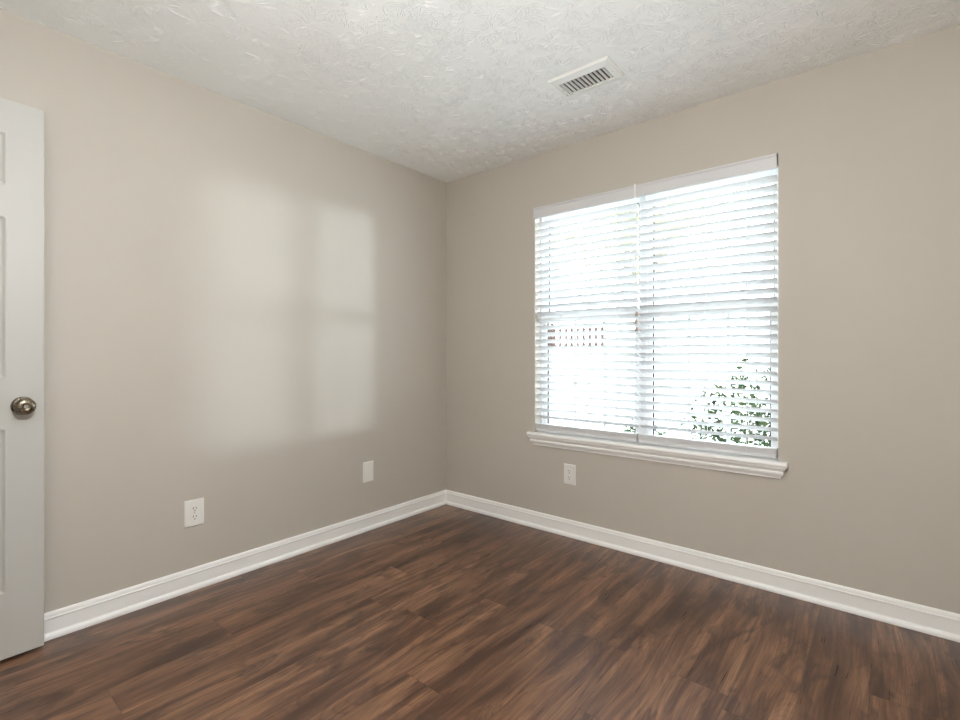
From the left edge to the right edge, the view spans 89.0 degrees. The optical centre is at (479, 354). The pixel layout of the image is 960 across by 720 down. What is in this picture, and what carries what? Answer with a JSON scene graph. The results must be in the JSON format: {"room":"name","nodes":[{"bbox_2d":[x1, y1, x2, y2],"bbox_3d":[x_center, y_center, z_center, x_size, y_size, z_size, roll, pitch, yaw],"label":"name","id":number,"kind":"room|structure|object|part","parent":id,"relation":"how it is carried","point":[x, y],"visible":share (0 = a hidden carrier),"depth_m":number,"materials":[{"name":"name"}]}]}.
{"room":"empty bedroom","nodes":[
{"label":"empty bedroom","id":0,"kind":"room"},
{"bbox_2d":[0,8,445,612],"bbox_3d":[-1.626,-0.086,2.095,0.120,2.400,4.440,0,0,40],"label":"wall","id":1,"kind":"structure","parent":0,"point":[245,305],"depth_m":2.38,"materials":[{"name":"beige paint"}]},
{"bbox_2d":[0,98,47,660],"bbox_3d":[-1.884,0.088,1.551,0.137,2.019,0.779,0,0,38],"label":"door","id":2,"kind":"structure","parent":1,"relation":"in","point":[22,403],"depth_m":1.79,"materials":[{"name":"paint"}]},
{"bbox_3d":[-1.660,0.189,1.779,0.058,0.068,0.068,0,0,38],"label":"knob","id":3,"kind":"part","parent":2,"relation":"part of","materials":[{"name":"silver metal"}]},
{"bbox_2d":[184,497,203,527],"bbox_3d":[-1.357,0.752,2.320,0.009,0.126,0.086,0,0,40],"label":"electrical outlet","id":4,"kind":"object","parent":1,"relation":"attached to","point":[193,509],"visible":1,"depth_m":2.31,"materials":[{"name":"white plastic"}]},
{"bbox_2d":[191,514,198,519],"bbox_3d":[-1.355,0.772,2.318,0.003,0.028,0.034,0,0,40],"label":"receptacle","id":5,"kind":"object","parent":4,"relation":"attached to","point":[193,516],"depth_m":2.32,"materials":[{"name":"white plastic"}]},
{"bbox_2d":[191,505,198,511],"bbox_3d":[-1.355,0.733,2.318,0.003,0.028,0.034,0,0,40],"label":"receptacle","id":6,"kind":"object","parent":4,"relation":"attached to","point":[194,508],"depth_m":2.32,"materials":[{"name":"white plastic"}]},
{"bbox_2d":[44,490,445,641],"bbox_3d":[-1.226,1.063,2.468,0.022,0.102,3.075,0,0,40],"label":"baseboard","id":7,"kind":"structure","parent":1,"relation":"attached to","point":[78,616],"depth_m":2.38,"materials":[{"name":"white paint"}]},
{"bbox_2d":[363,461,372,482],"bbox_3d":[-0.710,0.745,3.103,0.007,0.128,0.080,0,0,40],"label":"blank wall plate","id":8,"kind":"object","parent":1,"relation":"attached to","point":[367,466],"visible":1,"depth_m":3.10,"materials":[{"name":"white plastic"}]},
{"bbox_2d":[0,504,959,719],"bbox_3d":[-0.324,1.154,0.940,3.600,0.080,4.560,0,0,40],"label":"floor","id":9,"kind":"structure","parent":0,"point":[445,612],"depth_m":1.85,"materials":[{"name":"brown wood"}]},
{"bbox_2d":[0,0,959,182],"bbox_3d":[-0.324,-1.325,0.940,3.600,0.082,4.560,0,0,40],"label":"ceiling","id":10,"kind":"structure","parent":0,"point":[445,91],"depth_m":2.06,"materials":[{"name":"white paint"}]},
{"bbox_2d":[548,56,623,96],"bbox_3d":[0.490,-1.278,2.265,0.302,0.017,0.178,0,0,40],"label":"ceiling vent","id":11,"kind":"object","parent":10,"relation":"in","point":[603,70],"visible":1,"depth_m":2.25,"materials":[{"name":"white metal"}]},
{"bbox_2d":[446,25,959,613],"bbox_3d":[1.085,-0.086,2.643,3.360,2.400,0.140,0,0,40],"label":"wall","id":12,"kind":"structure","parent":0,"point":[866,146],"depth_m":2.21,"materials":[{"name":"beige paint"}]},
{"bbox_2d":[564,463,575,485],"bbox_3d":[0.549,0.735,2.990,0.080,0.124,0.009,0,0,40],"label":"electrical outlet","id":13,"kind":"object","parent":12,"relation":"attached to","point":[569,470],"visible":1,"depth_m":2.98,"materials":[{"name":"white plastic"}]},
{"bbox_2d":[541,197,641,433],"bbox_3d":[0.682,-0.211,3.019,0.678,1.468,0.070,0,0,40],"label":"window","id":14,"kind":"structure","parent":12,"relation":"in","point":[631,201],"depth_m":3.00,"materials":[{"name":"white plastic"}]},
{"bbox_2d":[533,184,639,441],"bbox_3d":[0.631,-0.227,2.949,0.688,1.438,0.085,0,0,40],"label":"window blind","id":15,"kind":"object","parent":14,"relation":"attached to","point":[627,193],"visible":0.99,"depth_m":2.92,"materials":[{"name":"white plastic"}]},
{"bbox_3d":[0.635,0.483,2.965,0.664,0.020,0.052,0,0,40],"label":"rail","id":16,"kind":"part","parent":15,"relation":"part of","materials":[{"name":"white plastic"}]},
{"bbox_3d":[0.661,-0.211,2.944,0.002,1.369,0.054,0,0,40],"label":"ladder cord","id":17,"kind":"part","parent":15,"relation":"part of","materials":[{"name":"white fabric"}]},
{"bbox_3d":[0.801,-0.211,2.828,0.002,1.369,0.054,0,0,40],"label":"ladder cord","id":18,"kind":"part","parent":15,"relation":"part of","materials":[{"name":"white fabric"}]},
{"bbox_3d":[0.873,-0.559,2.720,0.003,0.677,0.001,0,0,40],"label":"lift cord","id":19,"kind":"part","parent":15,"relation":"part of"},
{"bbox_3d":[0.673,0.119,3.008,0.652,0.754,0.026,0,0,40],"label":"sash","id":20,"kind":"part","parent":14,"relation":"part of","materials":[{"name":"white plastic"}]},
{"bbox_3d":[0.694,-0.573,3.033,0.652,0.683,0.025,0,0,40],"label":"sash","id":21,"kind":"part","parent":14,"relation":"part of","materials":[{"name":"white plastic"}]},
{"bbox_2d":[526,431,787,478],"bbox_3d":[0.886,0.542,2.734,1.437,0.084,0.104,0,0,40],"label":"window sill","id":22,"kind":"structure","parent":12,"relation":"attached to","point":[720,461],"depth_m":2.60,"materials":[{"name":"white paint"}]},
{"bbox_2d":[446,490,959,642],"bbox_3d":[1.033,1.063,2.580,3.360,0.102,0.022,0,0,40],"label":"baseboard","id":23,"kind":"structure","parent":12,"relation":"attached to","point":[944,624],"depth_m":2.38,"materials":[{"name":"white paint"}]},
{"bbox_2d":[642,168,777,447],"bbox_3d":[1.204,-0.211,2.586,0.677,1.468,0.071,0,0,40],"label":"window","id":24,"kind":"structure","parent":12,"relation":"in","point":[774,171],"depth_m":2.63,"materials":[{"name":"white plastic"}]},
{"bbox_2d":[636,153,777,458],"bbox_3d":[1.149,-0.224,2.523,0.674,1.434,0.081,0,0,40],"label":"window blind","id":25,"kind":"object","parent":24,"relation":"attached to","point":[768,162],"visible":0.95,"depth_m":2.50,"materials":[{"name":"white plastic"}]},
{"bbox_3d":[1.022,-0.211,2.645,0.002,1.369,0.054,0,0,40],"label":"ladder cord","id":26,"kind":"part","parent":25,"relation":"part of","materials":[{"name":"white fabric"}]},
{"bbox_3d":[1.169,-0.211,2.523,0.002,1.369,0.054,0,0,40],"label":"ladder cord","id":27,"kind":"part","parent":25,"relation":"part of","materials":[{"name":"white fabric"}]},
{"bbox_3d":[1.157,0.483,2.533,0.667,0.020,0.052,0,0,40],"label":"rail","id":28,"kind":"part","parent":25,"relation":"part of","materials":[{"name":"white plastic"}]},
{"bbox_3d":[1.317,-0.211,2.402,0.002,1.369,0.054,0,0,40],"label":"ladder cord","id":29,"kind":"part","parent":25,"relation":"part of","materials":[{"name":"white fabric"}]},
{"bbox_3d":[1.201,0.119,2.572,0.637,0.754,0.026,0,0,40],"label":"sash","id":30,"kind":"part","parent":24,"relation":"part of","materials":[{"name":"white plastic"}]},
{"bbox_3d":[1.221,-0.573,2.597,0.637,0.683,0.025,0,0,40],"label":"sash","id":31,"kind":"part","parent":24,"relation":"part of","materials":[{"name":"white plastic"}]},
{"label":"outside","id":32,"kind":"structure","parent":0,"visible":0},
{"bbox_2d":[549,350,769,445],"bbox_3d":[7.794,0.639,16.527,40.000,1.550,29.800,0,0,40],"label":"ground","id":33,"kind":"structure","parent":32,"point":[732,368],"depth_m":10.72,"materials":[{"name":"white"}]},
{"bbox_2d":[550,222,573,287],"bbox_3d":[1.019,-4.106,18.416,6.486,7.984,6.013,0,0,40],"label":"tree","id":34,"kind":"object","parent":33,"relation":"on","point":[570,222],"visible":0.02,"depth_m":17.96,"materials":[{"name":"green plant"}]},
{"bbox_2d":[549,321,606,350],"bbox_3d":[1.073,-0.651,19.777,8.600,1.050,0.150,0,0,40],"label":"fence","id":35,"kind":"object","parent":33,"relation":"on","point":[578,329],"visible":0.09,"depth_m":17.81,"materials":[{"name":"brown wood"}]},
{"bbox_3d":[2.728,-0.651,18.443,0.100,1.050,0.095,0,0,40],"label":"post","id":36,"kind":"part","parent":35,"relation":"part of","materials":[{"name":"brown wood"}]},
{"bbox_2d":[623,419,666,435],"bbox_3d":[1.302,0.959,3.997,0.589,0.936,0.634,0,0,-24],"label":"shrub","id":37,"kind":"object","parent":33,"relation":"on","point":[626,427],"visible":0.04,"depth_m":3.87,"materials":[{"name":"green plant"}]},
{"bbox_2d":[550,190,751,294],"bbox_3d":[3.680,-3.459,11.924,6.764,7.604,6.388,0,0,40],"label":"tree","id":38,"kind":"object","parent":33,"relation":"on","point":[657,270],"visible":0.02,"depth_m":11.80,"materials":[{"name":"green plant"}]},
{"bbox_2d":[678,358,769,446],"bbox_3d":[2.162,0.693,3.684,1.200,1.471,1.206,0,0,40],"label":"shrub","id":39,"kind":"object","parent":33,"relation":"on","point":[740,386],"visible":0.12,"depth_m":3.64,"materials":[{"name":"green plant"}]},
{"bbox_3d":[2.145,0.951,3.666,0.618,0.954,0.593,0,0,40],"label":"stem","id":40,"kind":"part","parent":39,"relation":"part of","materials":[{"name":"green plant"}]}
]}

